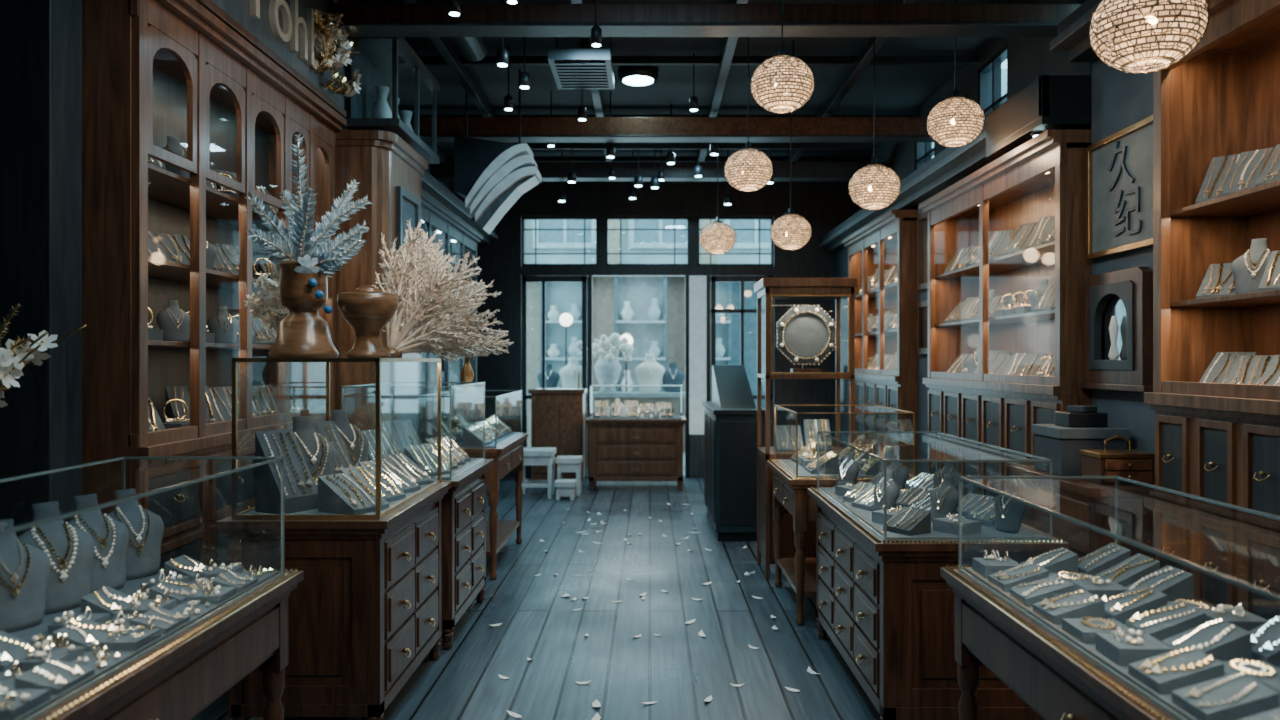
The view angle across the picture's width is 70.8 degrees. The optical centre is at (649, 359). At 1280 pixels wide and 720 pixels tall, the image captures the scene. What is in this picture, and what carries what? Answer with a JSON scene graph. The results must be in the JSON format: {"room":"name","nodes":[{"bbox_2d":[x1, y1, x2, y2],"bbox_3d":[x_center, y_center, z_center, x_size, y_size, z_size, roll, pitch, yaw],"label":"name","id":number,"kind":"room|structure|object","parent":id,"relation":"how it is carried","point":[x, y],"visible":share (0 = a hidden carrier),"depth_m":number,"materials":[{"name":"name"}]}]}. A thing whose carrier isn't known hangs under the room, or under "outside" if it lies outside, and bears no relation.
{"room":"shop","nodes":[
{"label":"shop","id":0,"kind":"room"},
{"bbox_2d":[345,0,439,163],"bbox_3d":[-1.820,-1.990,6.450,0.360,0.920,1.140,0,0,0],"label":"wall","id":1,"kind":"structure","parent":0,"point":[387,66],"depth_m":6.19,"materials":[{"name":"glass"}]},
{"bbox_2d":[342,65,457,196],"bbox_3d":[-2.525,-0.475,4.500,0.150,3.950,14.000,0,0,0],"label":"wall","id":2,"kind":"structure","parent":0,"point":[449,185],"depth_m":10.58,"materials":[{"name":"paint"}]},
{"bbox_2d":[0,0,81,537],"bbox_3d":[-2.309,-0.475,3.380,0.279,3.950,0.220,0,0,0],"label":"curtain","id":3,"kind":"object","parent":2,"relation":"attached to","point":[41,40],"depth_m":3.30,"materials":[{"name":"black fabric"}]},
{"bbox_2d":[421,170,497,244],"bbox_3d":[-2.183,-1.560,9.250,0.525,0.200,4.300,0,0,0],"label":"trim","id":4,"kind":"structure","parent":2,"relation":"attached to","point":[430,186],"depth_m":8.85,"materials":[{"name":"wood"}]},
{"bbox_2d":[191,476,879,719],"bbox_3d":[0.025,1.550,4.525,5.450,0.100,14.250,0,0,0],"label":"floor","id":5,"kind":"structure","parent":0,"point":[678,668],"depth_m":4.97,"materials":[{"name":"grey wood"}]},
{"bbox_2d":[0,302,86,407],"bbox_3d":[-2.068,0.661,2.768,0.503,1.677,0.338,0,0,8],"label":"flowers","id":6,"kind":"object","parent":5,"relation":"on","point":[16,354],"visible":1,"depth_m":2.73,"materials":[{"name":"white plant"}]},
{"bbox_2d":[0,457,303,719],"bbox_3d":[-1.460,0.908,2.110,0.620,1.184,1.760,0,0,0],"label":"display case","id":7,"kind":"object","parent":5,"relation":"on","point":[180,673],"depth_m":2.36,"materials":[{"name":"brown wood"}]},
{"bbox_2d":[0,488,272,719],"bbox_3d":[-1.467,0.544,2.122,0.529,0.291,1.684,0,0,0],"label":"display","id":8,"kind":"object","parent":7,"relation":"on","point":[83,561],"visible":0.99,"depth_m":2.44,"materials":[{"name":"grey fabric"}]},
{"bbox_2d":[82,0,346,570],"bbox_3d":[-2.170,-0.010,4.600,0.500,3.020,2.200,0,0,0],"label":"display cabinet","id":9,"kind":"object","parent":5,"relation":"on","point":[156,69],"visible":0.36,"depth_m":3.97,"materials":[{"name":"brown wood"}]},
{"bbox_2d":[148,136,302,431],"bbox_3d":[-2.200,-0.350,4.620,0.294,1.379,2.120,0,0,0],"label":"display","id":10,"kind":"object","parent":9,"relation":"in","point":[173,322],"visible":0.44,"depth_m":4.38,"materials":[{"name":"fabric"}]},
{"bbox_2d":[196,0,361,116],"bbox_3d":[-1.907,-1.890,4.661,0.187,0.720,2.122,0,0,0],"label":"shop sign","id":11,"kind":"object","parent":9,"relation":"on","point":[300,37],"visible":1,"depth_m":4.96,"materials":[{"name":"wood"}]},
{"bbox_2d":[216,358,450,719],"bbox_3d":[-1.340,0.746,4.020,0.660,1.508,1.120,0,0,0],"label":"display case","id":12,"kind":"object","parent":5,"relation":"on","point":[365,613],"depth_m":3.51,"materials":[{"name":"brown wood"}]},
{"bbox_2d":[243,269,289,329],"bbox_3d":[-1.657,-0.223,4.012,0.310,0.428,0.342,0,0,-10],"label":"arrangement","id":13,"kind":"object","parent":12,"relation":"on","point":[266,304],"visible":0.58,"depth_m":3.98,"materials":[{"name":"beige plant"}]},
{"bbox_2d":[268,261,338,357],"bbox_3d":[-1.460,-0.209,3.800,0.280,0.400,0.280,0,0,0],"label":"urn","id":14,"kind":"object","parent":12,"relation":"on","point":[303,333],"visible":0.88,"depth_m":3.72,"materials":[{"name":"brown wood"}]},
{"bbox_2d":[245,131,371,313],"bbox_3d":[-1.444,-0.578,3.799,0.547,0.774,0.316,0,0,0],"label":"floral arrangement","id":15,"kind":"object","parent":14,"relation":"in","point":[301,246],"visible":0.94,"depth_m":3.79,"materials":[{"name":"blue plant"}]},
{"bbox_2d":[255,410,433,514],"bbox_3d":[-1.334,0.427,4.035,0.557,0.360,1.033,0,0,0],"label":"display","id":16,"kind":"object","parent":12,"relation":"on","point":[327,468],"visible":0.98,"depth_m":3.73,"materials":[{"name":"grey fabric"}]},
{"bbox_2d":[337,285,398,357],"bbox_3d":[-1.210,-0.164,3.860,0.254,0.310,0.254,0,0,0],"label":"urn","id":17,"kind":"object","parent":12,"relation":"on","point":[367,310],"visible":1,"depth_m":3.79,"materials":[{"name":"brown wood"}]},
{"bbox_2d":[372,219,513,361],"bbox_3d":[-0.933,-0.310,4.083,0.632,0.639,0.243,0,0,8],"label":"arrangement","id":18,"kind":"object","parent":12,"relation":"on","point":[429,304],"visible":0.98,"depth_m":4.04,"materials":[{"name":"beige plant"}]},
{"bbox_2d":[336,130,427,440],"bbox_3d":[-2.040,0.020,6.170,0.810,2.960,0.927,0,0,0],"label":"display cabinet","id":19,"kind":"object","parent":5,"relation":"on","point":[381,161],"depth_m":5.72,"materials":[{"name":"brown wood"}]},
{"bbox_2d":[396,186,419,285],"bbox_3d":[-1.663,-0.800,6.200,0.030,0.700,0.500,0,0,0],"label":"framed picture","id":20,"kind":"object","parent":19,"relation":"attached to","point":[407,204],"visible":0.47,"depth_m":6.10},
{"bbox_2d":[341,382,493,649],"bbox_3d":[-1.310,0.818,5.120,0.660,1.364,1.040,0,0,0],"label":"display case","id":21,"kind":"object","parent":5,"relation":"on","point":[464,504],"depth_m":4.91,"materials":[{"name":"brown wood"}]},
{"bbox_2d":[361,419,470,476],"bbox_3d":[-1.309,0.478,5.109,0.482,0.259,0.916,0,0,0],"label":"display","id":22,"kind":"object","parent":21,"relation":"on","point":[397,436],"visible":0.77,"depth_m":5.03,"materials":[{"name":"grey fabric"}]},
{"bbox_2d":[421,191,482,442],"bbox_3d":[-2.170,0.040,8.500,0.500,2.920,3.700,0,0,0],"label":"display cabinet","id":23,"kind":"object","parent":5,"relation":"on","point":[458,239],"visible":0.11,"depth_m":8.94,"materials":[{"name":"brown wood"}]},
{"bbox_2d":[421,247,458,392],"bbox_3d":[-2.200,-0.415,8.512,0.281,1.509,3.609,0,0,0],"label":"display","id":24,"kind":"object","parent":23,"relation":"in","point":[453,377],"visible":0.06,"depth_m":9.38,"materials":[{"name":"grey fabric"}]},
{"bbox_2d":[416,390,528,579],"bbox_3d":[-1.320,0.873,6.750,0.640,1.254,1.340,0,0,0],"label":"display case","id":25,"kind":"object","parent":5,"relation":"on","point":[507,452],"depth_m":6.39,"materials":[{"name":"brown wood"}]},
{"bbox_2d":[446,330,487,394],"bbox_3d":[-1.300,0.013,6.400,0.300,0.460,0.300,0,0,0],"label":"vase","id":26,"kind":"object","parent":25,"relation":"on","point":[467,374],"visible":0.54,"depth_m":6.36,"materials":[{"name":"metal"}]},
{"bbox_2d":[428,412,511,445],"bbox_3d":[-1.320,0.504,6.741,0.409,0.166,1.172,0,0,0],"label":"display","id":27,"kind":"object","parent":25,"relation":"on","point":[471,434],"visible":0.91,"depth_m":6.48,"materials":[{"name":"grey fabric"}]},
{"bbox_2d":[522,447,555,498],"bbox_3d":[-1.250,1.240,9.900,0.400,0.520,0.400,0,0,0],"label":"stool","id":28,"kind":"object","parent":5,"relation":"on","point":[533,456],"visible":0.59,"depth_m":9.73,"materials":[{"name":"paint"}]},
{"bbox_2d":[528,388,586,484],"bbox_3d":[-1.115,0.925,10.975,0.670,1.150,0.510,0,0,0],"label":"cabinet","id":29,"kind":"object","parent":5,"relation":"on","point":[558,415],"depth_m":10.73,"materials":[{"name":"brown wood"}]},
{"bbox_2d":[554,479,576,499],"bbox_3d":[-0.910,1.400,9.710,0.220,0.200,0.220,0,0,0],"label":"stool","id":30,"kind":"object","parent":5,"relation":"on","point":[565,487],"visible":1,"depth_m":9.62,"materials":[{"name":"paint"}]},
{"bbox_2d":[555,456,582,495],"bbox_3d":[-0.900,1.290,10.040,0.280,0.420,0.280,0,0,0],"label":"stool","id":31,"kind":"object","parent":5,"relation":"on","point":[564,463],"visible":0.76,"depth_m":9.92,"materials":[{"name":"paint"}]},
{"bbox_2d":[585,384,686,490],"bbox_3d":[-0.160,0.898,10.600,1.160,1.204,0.640,0,0,0],"label":"display case","id":32,"kind":"object","parent":5,"relation":"on","point":[642,448],"depth_m":10.32,"materials":[{"name":"brown wood"}]},
{"bbox_2d":[593,398,673,417],"bbox_3d":[-0.191,0.562,10.585,0.949,0.210,0.402,0,0,0],"label":"display","id":33,"kind":"object","parent":32,"relation":"on","point":[631,409],"visible":1,"depth_m":10.49,"materials":[{"name":"grey fabric"}]},
{"bbox_2d":[490,503,818,719],"bbox_3d":[-0.049,1.492,6.375,1.728,0.011,6.007,0,0,0],"label":"petals","id":34,"kind":"object","parent":5,"relation":"on","point":[596,703],"visible":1,"depth_m":5.04,"materials":[{"name":"white plant"}]},
{"bbox_2d":[702,365,764,540],"bbox_3d":[0.745,0.775,8.150,0.450,1.450,1.560,0,0,0],"label":"kiosk","id":35,"kind":"object","parent":5,"relation":"on","point":[730,419],"visible":0.86,"depth_m":7.40,"materials":[{"name":"black metal"}]},
{"bbox_2d":[754,278,857,578],"bbox_3d":[1.095,0.470,6.400,0.650,2.060,0.540,0,0,0],"label":"tall vitrine","id":36,"kind":"object","parent":5,"relation":"on","point":[768,289],"visible":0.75,"depth_m":6.15,"materials":[{"name":"brown wood"}]},
{"bbox_2d":[776,419,831,451],"bbox_3d":[1.087,0.530,6.380,0.396,0.218,0.212,0,0,0],"label":"display","id":37,"kind":"object","parent":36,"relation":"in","point":[785,434],"visible":0.77,"depth_m":6.38,"materials":[{"name":"grey fabric"}]},
{"bbox_2d":[776,304,836,371],"bbox_3d":[1.095,-0.146,6.325,0.432,0.490,0.110,0,0,0],"label":"mirror","id":38,"kind":"object","parent":36,"relation":"in","point":[805,335],"visible":1,"depth_m":6.30,"materials":[{"name":"metal"}]},
{"bbox_2d":[767,405,914,625],"bbox_3d":[1.160,0.898,5.525,0.760,1.204,0.990,0,0,0],"label":"display case","id":39,"kind":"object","parent":5,"relation":"on","point":[791,481],"depth_m":5.24,"materials":[{"name":"brown wood"}]},
{"bbox_2d":[791,435,893,474],"bbox_3d":[1.161,0.573,5.535,0.473,0.170,0.822,0,0,0],"label":"display","id":40,"kind":"object","parent":39,"relation":"on","point":[807,457],"visible":0.85,"depth_m":5.33,"materials":[{"name":"grey fabric"}]},
{"bbox_2d":[842,210,917,475],"bbox_3d":[2.360,0.090,8.925,0.480,2.820,2.050,0,0,0],"label":"upper cabinet","id":41,"kind":"object","parent":5,"relation":"on","point":[890,240],"visible":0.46,"depth_m":8.49,"materials":[{"name":"brown wood"}]},
{"bbox_2d":[858,266,896,369],"bbox_3d":[2.391,-0.414,8.909,0.282,1.106,1.954,0,0,0],"label":"display","id":42,"kind":"object","parent":41,"relation":"in","point":[890,276],"visible":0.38,"depth_m":9.00,"materials":[{"name":"grey fabric"}]},
{"bbox_2d":[807,431,1069,719],"bbox_3d":[1.230,0.943,4.175,0.740,1.114,1.490,0,0,0],"label":"display case","id":43,"kind":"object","parent":5,"relation":"on","point":[883,600],"depth_m":3.48,"materials":[{"name":"brown wood"}]},
{"bbox_2d":[835,452,1027,535],"bbox_3d":[1.231,0.588,4.180,0.582,0.200,1.326,0,0,0],"label":"display","id":44,"kind":"object","parent":43,"relation":"on","point":[926,498],"visible":0.94,"depth_m":3.84,"materials":[{"name":"fabric"}]},
{"bbox_2d":[919,129,1091,498],"bbox_3d":[2.360,0.135,5.950,0.480,2.730,2.300,0,0,0],"label":"upper cabinet","id":45,"kind":"object","parent":5,"relation":"on","point":[1045,175],"visible":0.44,"depth_m":5.90,"materials":[{"name":"brown wood"}]},
{"bbox_2d":[944,216,1054,375],"bbox_3d":[2.389,-0.380,5.933,0.288,1.038,2.213,0,0,0],"label":"display","id":46,"kind":"object","parent":45,"relation":"in","point":[1003,242],"visible":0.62,"depth_m":5.89,"materials":[{"name":"grey fabric"}]},
{"bbox_2d":[986,75,1091,156],"bbox_3d":[2.345,-1.381,5.200,0.510,0.279,0.800,0,0,0],"label":"box","id":47,"kind":"object","parent":45,"relation":"on","point":[1050,101],"visible":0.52,"depth_m":4.87,"materials":[{"name":"black metal"}]},
{"bbox_2d":[1011,465,1154,558],"bbox_3d":[2.130,1.030,4.360,0.420,0.940,0.850,0,0,0],"label":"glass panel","id":48,"kind":"object","parent":5,"relation":"on","point":[1088,502],"visible":0.2,"depth_m":4.00,"materials":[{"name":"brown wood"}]},
{"bbox_2d":[1032,405,1130,475],"bbox_3d":[2.140,0.394,4.485,0.340,0.331,0.330,0,0,0],"label":"gift boxes","id":49,"kind":"object","parent":48,"relation":"on","point":[1076,428],"visible":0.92,"depth_m":4.38,"materials":[{"name":"cardboard"}]},
{"bbox_2d":[1079,435,1154,484],"bbox_3d":[2.140,0.451,4.112,0.260,0.215,0.217,0,0,0],"label":"chest","id":50,"kind":"object","parent":48,"relation":"on","point":[1137,465],"visible":0.98,"depth_m":4.03,"materials":[{"name":"brown wood"}]},
{"bbox_2d":[940,476,1279,719],"bbox_3d":[1.290,0.943,2.145,0.620,1.114,1.790,0,0,0],"label":"display case","id":51,"kind":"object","parent":5,"relation":"on","point":[1059,676],"depth_m":2.37,"materials":[{"name":"brown wood"}]},
{"bbox_2d":[972,543,1279,719],"bbox_3d":[1.279,0.639,2.157,0.474,0.098,1.589,0,0,0],"label":"display","id":52,"kind":"object","parent":51,"relation":"on","point":[1199,653],"visible":1,"depth_m":2.19,"materials":[{"name":"grey fabric"}]},
{"bbox_2d":[1144,0,1279,620],"bbox_3d":[2.360,0.040,2.770,0.480,2.920,2.300,0,0,0],"label":"tall cabinet","id":53,"kind":"object","parent":5,"relation":"on","point":[1220,442],"visible":0.6,"depth_m":3.78,"materials":[{"name":"brown wood"}]},
{"bbox_2d":[1195,144,1279,384],"bbox_3d":[2.388,-0.367,2.772,0.289,1.013,2.176,0,0,0],"label":"display","id":54,"kind":"object","parent":53,"relation":"in","point":[1258,269],"visible":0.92,"depth_m":3.58,"materials":[{"name":"grey fabric"}]},
{"bbox_2d":[458,181,854,476],"bbox_3d":[0.075,-0.475,11.575,5.350,3.950,0.150,0,0,0],"label":"wall","id":55,"kind":"structure","parent":0,"point":[825,205],"depth_m":11.50,"materials":[{"name":"black paint"}]},
{"bbox_2d":[522,276,586,476],"bbox_3d":[-1.225,0.212,11.509,0.830,2.575,0.122,0,0,0],"label":"door","id":56,"kind":"structure","parent":55,"relation":"in","point":[525,279],"depth_m":11.50,"materials":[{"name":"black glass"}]},
{"bbox_2d":[521,216,773,275],"bbox_3d":[-0.030,-1.458,11.550,3.220,0.755,0.140,0,0,0],"label":"window","id":57,"kind":"structure","parent":55,"relation":"in","point":[601,268],"depth_m":11.50,"materials":[{"name":"clear glass"}]},
{"bbox_2d":[587,276,709,477],"bbox_3d":[-0.015,0.212,11.528,1.572,2.574,0.124,0,0,1],"label":"door","id":58,"kind":"structure","parent":55,"relation":"in","point":[697,288],"depth_m":11.48,"materials":[{"name":"black metal"}]},
{"bbox_2d":[711,276,773,446],"bbox_3d":[1.180,0.212,11.509,0.800,2.575,0.122,0,0,0],"label":"door","id":59,"kind":"structure","parent":55,"relation":"in","point":[714,279],"depth_m":11.50,"materials":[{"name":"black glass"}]},
{"bbox_2d":[344,0,1033,155],"bbox_3d":[0.025,-2.500,4.525,5.450,0.100,14.250,0,0,0],"label":"ceiling","id":60,"kind":"structure","parent":0,"point":[899,89],"depth_m":7.83,"materials":[{"name":"paint"}]},
{"bbox_2d":[448,0,460,15],"bbox_3d":[-1.130,-2.224,5.200,0.072,0.453,0.070,0,0,0],"label":"track spotlight","id":61,"kind":"object","parent":60,"relation":"hanging from","point":[454,6],"visible":1,"depth_m":5.17,"materials":[{"name":"black metal"}]},
{"bbox_2d":[429,0,487,61],"bbox_3d":[-1.250,-2.277,5.400,0.230,0.345,2.000,0,0,0],"label":"ventilation duct","id":62,"kind":"object","parent":60,"relation":"hanging from","point":[474,49],"visible":0.3,"depth_m":6.14,"materials":[{"name":"black metal"}]},
{"bbox_2d":[454,69,540,233],"bbox_3d":[-1.275,-1.765,7.525,0.689,1.370,0.450,0,0,0],"label":"sculpture","id":63,"kind":"object","parent":60,"relation":"hanging from","point":[491,176],"visible":0.99,"depth_m":7.42,"materials":[{"name":"paint"}]},
{"bbox_2d":[496,0,507,66],"bbox_3d":[-1.000,-2.224,6.100,0.081,0.453,0.079,0,0,0],"label":"track spotlight","id":64,"kind":"object","parent":60,"relation":"hanging from","point":[502,53],"visible":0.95,"depth_m":6.07,"materials":[{"name":"black metal"}]},
{"bbox_2d":[504,45,512,110],"bbox_3d":[-1.100,-2.199,7.000,0.072,0.503,0.070,0,0,0],"label":"track spotlight","id":65,"kind":"object","parent":60,"relation":"hanging from","point":[508,99],"visible":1,"depth_m":6.98,"materials":[{"name":"black metal"}]},
{"bbox_2d":[519,37,529,88],"bbox_3d":[-0.920,-2.224,6.600,0.081,0.453,0.079,0,0,0],"label":"track spotlight","id":66,"kind":"object","parent":60,"relation":"hanging from","point":[524,77],"visible":0.94,"depth_m":6.57,"materials":[{"name":"black metal"}]},
{"bbox_2d":[567,142,575,182],"bbox_3d":[-0.800,-2.134,9.200,0.090,0.633,0.088,0,0,0],"label":"track spotlight","id":67,"kind":"object","parent":60,"relation":"hanging from","point":[571,175],"visible":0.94,"depth_m":9.17,"materials":[{"name":"black metal"}]},
{"bbox_2d":[548,37,613,88],"bbox_3d":[-0.500,-2.277,6.700,0.440,0.345,0.700,0,0,0],"label":"ceiling vent","id":68,"kind":"object","parent":60,"relation":"in","point":[572,68],"visible":0.94,"depth_m":6.50,"materials":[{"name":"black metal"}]},
{"bbox_2d":[578,89,586,120],"bbox_3d":[-0.550,-2.199,7.300,0.072,0.503,0.070,0,0,0],"label":"track spotlight","id":69,"kind":"object","parent":60,"relation":"hanging from","point":[582,110],"visible":0.91,"depth_m":7.28,"materials":[{"name":"black metal"}]},
{"bbox_2d":[591,0,601,46],"bbox_3d":[-0.310,-2.134,5.200,0.063,0.633,0.061,0,0,0],"label":"track spotlight","id":70,"kind":"object","parent":60,"relation":"hanging from","point":[596,31],"visible":1,"depth_m":5.18,"materials":[{"name":"black metal"}]},
{"bbox_2d":[606,91,614,157],"bbox_3d":[-0.360,-2.148,8.200,0.081,0.603,0.079,0,0,0],"label":"track spotlight","id":71,"kind":"object","parent":60,"relation":"hanging from","point":[610,149],"visible":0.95,"depth_m":8.17,"materials":[{"name":"black metal"}]},
{"bbox_2d":[618,65,657,85],"bbox_3d":[-0.100,-2.402,7.600,0.340,0.095,0.340,0,0,0],"label":"recessed light","id":72,"kind":"object","parent":60,"relation":"attached to","point":[631,75],"depth_m":7.50,"materials":[{"name":"white plastic"}]},
{"bbox_2d":[634,142,642,186],"bbox_3d":[-0.120,-2.123,9.300,0.090,0.653,0.088,0,0,0],"label":"track spotlight","id":73,"kind":"object","parent":60,"relation":"hanging from","point":[638,179],"visible":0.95,"depth_m":9.27,"materials":[{"name":"black metal"}]},
{"bbox_2d":[650,142,658,188],"bbox_3d":[0.050,-2.123,9.400,0.090,0.653,0.088,0,0,0],"label":"track spotlight","id":74,"kind":"object","parent":60,"relation":"hanging from","point":[654,181],"visible":0.94,"depth_m":9.37,"materials":[{"name":"black metal"}]},
{"bbox_2d":[667,103,674,163],"bbox_3d":[0.200,-2.163,8.600,0.081,0.573,0.079,0,0,0],"label":"track spotlight","id":75,"kind":"object","parent":60,"relation":"hanging from","point":[670,155],"visible":0.96,"depth_m":8.58,"materials":[{"name":"black metal"}]},
{"bbox_2d":[404,0,978,181],"bbox_3d":[0.100,-2.280,5.200,5.000,0.240,12.400,0,0,0],"label":"ceiling beams","id":76,"kind":"structure","parent":60,"relation":"attached to","point":[448,56],"depth_m":7.38,"materials":[{"name":"black metal"}]},
{"bbox_2d":[689,54,697,110],"bbox_3d":[0.350,-2.224,7.200,0.072,0.453,0.070,0,0,0],"label":"track spotlight","id":77,"kind":"object","parent":60,"relation":"hanging from","point":[693,100],"visible":1,"depth_m":7.18,"materials":[{"name":"black metal"}]},
{"bbox_2d":[328,4,1081,180],"bbox_3d":[0.100,-2.120,6.280,5.000,0.360,7.400,0,0,0],"label":"ceiling beams","id":78,"kind":"structure","parent":60,"relation":"attached to","point":[361,20],"depth_m":5.50,"materials":[{"name":"wood"}]},
{"bbox_2d":[710,142,718,154],"bbox_3d":[0.600,-2.183,8.400,0.081,0.533,0.079,0,0,0],"label":"track spotlight","id":79,"kind":"object","parent":60,"relation":"hanging from","point":[714,147],"visible":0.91,"depth_m":8.37,"materials":[{"name":"black metal"}]},
{"bbox_2d":[699,114,735,253],"bbox_3d":[0.641,-1.729,8.500,0.346,1.443,0.347,0,0,0],"label":"pendant lamp","id":80,"kind":"object","parent":60,"relation":"hanging from","point":[722,239],"visible":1,"depth_m":8.39,"materials":[{"name":"beige wicker"}]},
{"bbox_2d":[724,37,772,191],"bbox_3d":[0.700,-1.829,6.400,0.346,1.243,0.346,0,0,31],"label":"pendant lamp","id":81,"kind":"object","parent":60,"relation":"hanging from","point":[754,172],"visible":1,"depth_m":6.29,"materials":[{"name":"beige wicker"}]},
{"bbox_2d":[750,0,814,113],"bbox_3d":[0.720,-1.904,4.900,0.347,1.093,0.345,0,0,0],"label":"pendant lamp","id":82,"kind":"object","parent":60,"relation":"hanging from","point":[788,90],"visible":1,"depth_m":4.79,"materials":[{"name":"beige wicker"}]},
{"bbox_2d":[770,70,811,249],"bbox_3d":[1.190,-1.694,7.600,0.346,1.513,0.346,0,0,31],"label":"pendant lamp","id":83,"kind":"object","parent":60,"relation":"hanging from","point":[790,231],"visible":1,"depth_m":7.49,"materials":[{"name":"beige wicker"}]},
{"bbox_2d":[848,0,900,209],"bbox_3d":[1.521,-1.739,6.100,0.346,1.423,0.347,0,0,0],"label":"pendant lamp","id":84,"kind":"object","parent":60,"relation":"hanging from","point":[874,185],"visible":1,"depth_m":5.99,"materials":[{"name":"beige wicker"}]},
{"bbox_2d":[926,0,984,146],"bbox_3d":[1.901,-1.894,5.600,0.346,1.113,0.345,0,0,0],"label":"pendant lamp","id":85,"kind":"object","parent":60,"relation":"hanging from","point":[959,123],"visible":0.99,"depth_m":5.49,"materials":[{"name":"beige wicker"}]},
{"bbox_2d":[1088,0,1208,73],"bbox_3d":[1.630,-1.704,2.950,0.346,1.493,0.346,0,0,-31],"label":"pendant lamp","id":86,"kind":"object","parent":60,"relation":"hanging from","point":[1133,36],"visible":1,"depth_m":2.85,"materials":[{"name":"beige wicker"}]},
{"bbox_2d":[834,247,848,448],"bbox_3d":[2.482,0.075,10.725,0.265,2.850,1.530,0,0,0],"label":"wall panel","id":87,"kind":"object","parent":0,"point":[841,257],"visible":0.21,"depth_m":10.99,"materials":[{"name":"paint"}]},
{"bbox_2d":[918,206,928,473],"bbox_3d":[2.482,0.075,7.500,0.265,2.850,0.780,0,0,0],"label":"wall panel","id":88,"kind":"object","parent":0,"point":[922,295],"visible":0.07,"depth_m":7.76,"materials":[{"name":"paint"}]},
{"bbox_2d":[917,213,927,290],"bbox_3d":[2.330,-0.925,7.500,0.030,0.650,0.600,0,0,0],"label":"framed picture","id":89,"kind":"object","parent":88,"relation":"attached to","point":[922,219],"visible":0.41,"depth_m":7.70,"materials":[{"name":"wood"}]},
{"bbox_2d":[917,300,927,353],"bbox_3d":[2.330,-0.275,7.500,0.030,0.450,0.600,0,0,0],"label":"framed picture","id":90,"kind":"object","parent":88,"relation":"attached to","point":[922,307],"visible":0.41,"depth_m":7.68,"materials":[{"name":"brown wood"}]},
{"bbox_2d":[855,0,1091,212],"bbox_3d":[2.685,-0.475,4.500,0.130,3.950,14.000,0,0,0],"label":"wall","id":91,"kind":"structure","parent":0,"point":[1028,58],"depth_m":6.67,"materials":[{"name":"paint"}]},
{"bbox_2d":[819,120,998,252],"bbox_3d":[2.377,-1.460,8.525,0.475,0.200,5.750,0,0,0],"label":"trim","id":92,"kind":"structure","parent":91,"relation":"attached to","point":[951,165],"depth_m":7.17,"materials":[{"name":"wood"}]},
{"bbox_2d":[916,113,933,169],"bbox_3d":[2.660,-1.960,8.600,0.060,0.720,0.600,0,0,0],"label":"window","id":93,"kind":"structure","parent":91,"relation":"in","point":[929,151],"depth_m":8.75,"materials":[{"name":"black glass"}]},
{"bbox_2d":[979,46,1006,119],"bbox_3d":[2.660,-1.960,6.900,0.060,0.720,0.600,0,0,0],"label":"window","id":94,"kind":"structure","parent":91,"relation":"in","point":[994,63],"depth_m":6.89,"materials":[{"name":"black glass"}]},
{"bbox_2d":[1049,0,1100,61],"bbox_3d":[2.368,-1.680,3.190,0.495,0.200,3.180,0,0,0],"label":"beam","id":95,"kind":"structure","parent":91,"relation":"attached to","point":[1072,36],"depth_m":4.61,"materials":[{"name":"wood"}]},
{"bbox_2d":[1092,60,1154,452],"bbox_3d":[2.482,-0.035,4.360,0.265,3.070,0.860,0,0,0],"label":"wall panel","id":96,"kind":"object","parent":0,"point":[1120,99],"visible":0.07,"depth_m":4.48,"materials":[{"name":"paint"}]},
{"bbox_2d":[1080,267,1152,391],"bbox_3d":[2.318,-0.145,4.480,0.060,0.590,0.620,0,0,0],"label":"wall niche","id":97,"kind":"object","parent":96,"relation":"attached to","point":[1118,304],"visible":0.99,"depth_m":4.43,"materials":[{"name":"brown wood"}]},
{"bbox_2d":[1086,114,1152,259],"bbox_3d":[2.328,-0.830,4.400,0.035,0.600,0.740,0,0,0],"label":"sign","id":98,"kind":"object","parent":96,"relation":"attached to","point":[1119,166],"visible":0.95,"depth_m":4.44,"materials":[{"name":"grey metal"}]},
{"label":"outside","id":99,"kind":"structure","parent":0,"visible":0},
{"bbox_2d":[683,452,684,475],"bbox_3d":[0.000,1.570,16.830,18.000,0.100,10.340,0,0,0],"label":"pavement","id":100,"kind":"structure","parent":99,"point":[683,452],"depth_m":13.15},
{"bbox_2d":[559,313,572,365],"bbox_3d":[-1.250,0.410,13.400,0.240,2.220,0.234,0,0,0],"label":"floor lamp","id":101,"kind":"object","parent":100,"relation":"on","point":[566,319],"visible":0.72,"depth_m":13.36,"materials":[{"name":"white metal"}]},
{"bbox_2d":[528,333,684,414],"bbox_3d":[-0.600,0.566,12.775,2.200,1.908,0.550,0,0,0],"label":"vases","id":102,"kind":"object","parent":100,"relation":"on","point":[607,368],"visible":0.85,"depth_m":12.76,"materials":[{"name":"white ceramic"}]},
{"bbox_2d":[620,334,632,391],"bbox_3d":[-0.350,0.570,13.200,0.240,1.900,0.234,0,0,0],"label":"floor lamp","id":103,"kind":"object","parent":100,"relation":"on","point":[630,340],"visible":0.31,"depth_m":13.19,"materials":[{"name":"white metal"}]},
{"bbox_2d":[527,276,764,451],"bbox_3d":[-0.200,0.010,14.700,6.100,3.020,0.400,0,0,0],"label":"display window","id":104,"kind":"structure","parent":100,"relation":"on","point":[648,309],"depth_m":14.80,"materials":[{"name":"glass"}]},
{"bbox_2d":[525,69,1006,263],"bbox_3d":[0.000,-1.990,17.050,16.000,7.020,0.500,0,0,0],"label":"window","id":105,"kind":"structure","parent":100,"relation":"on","point":[547,241],"depth_m":16.98,"materials":[{"name":"glass"}]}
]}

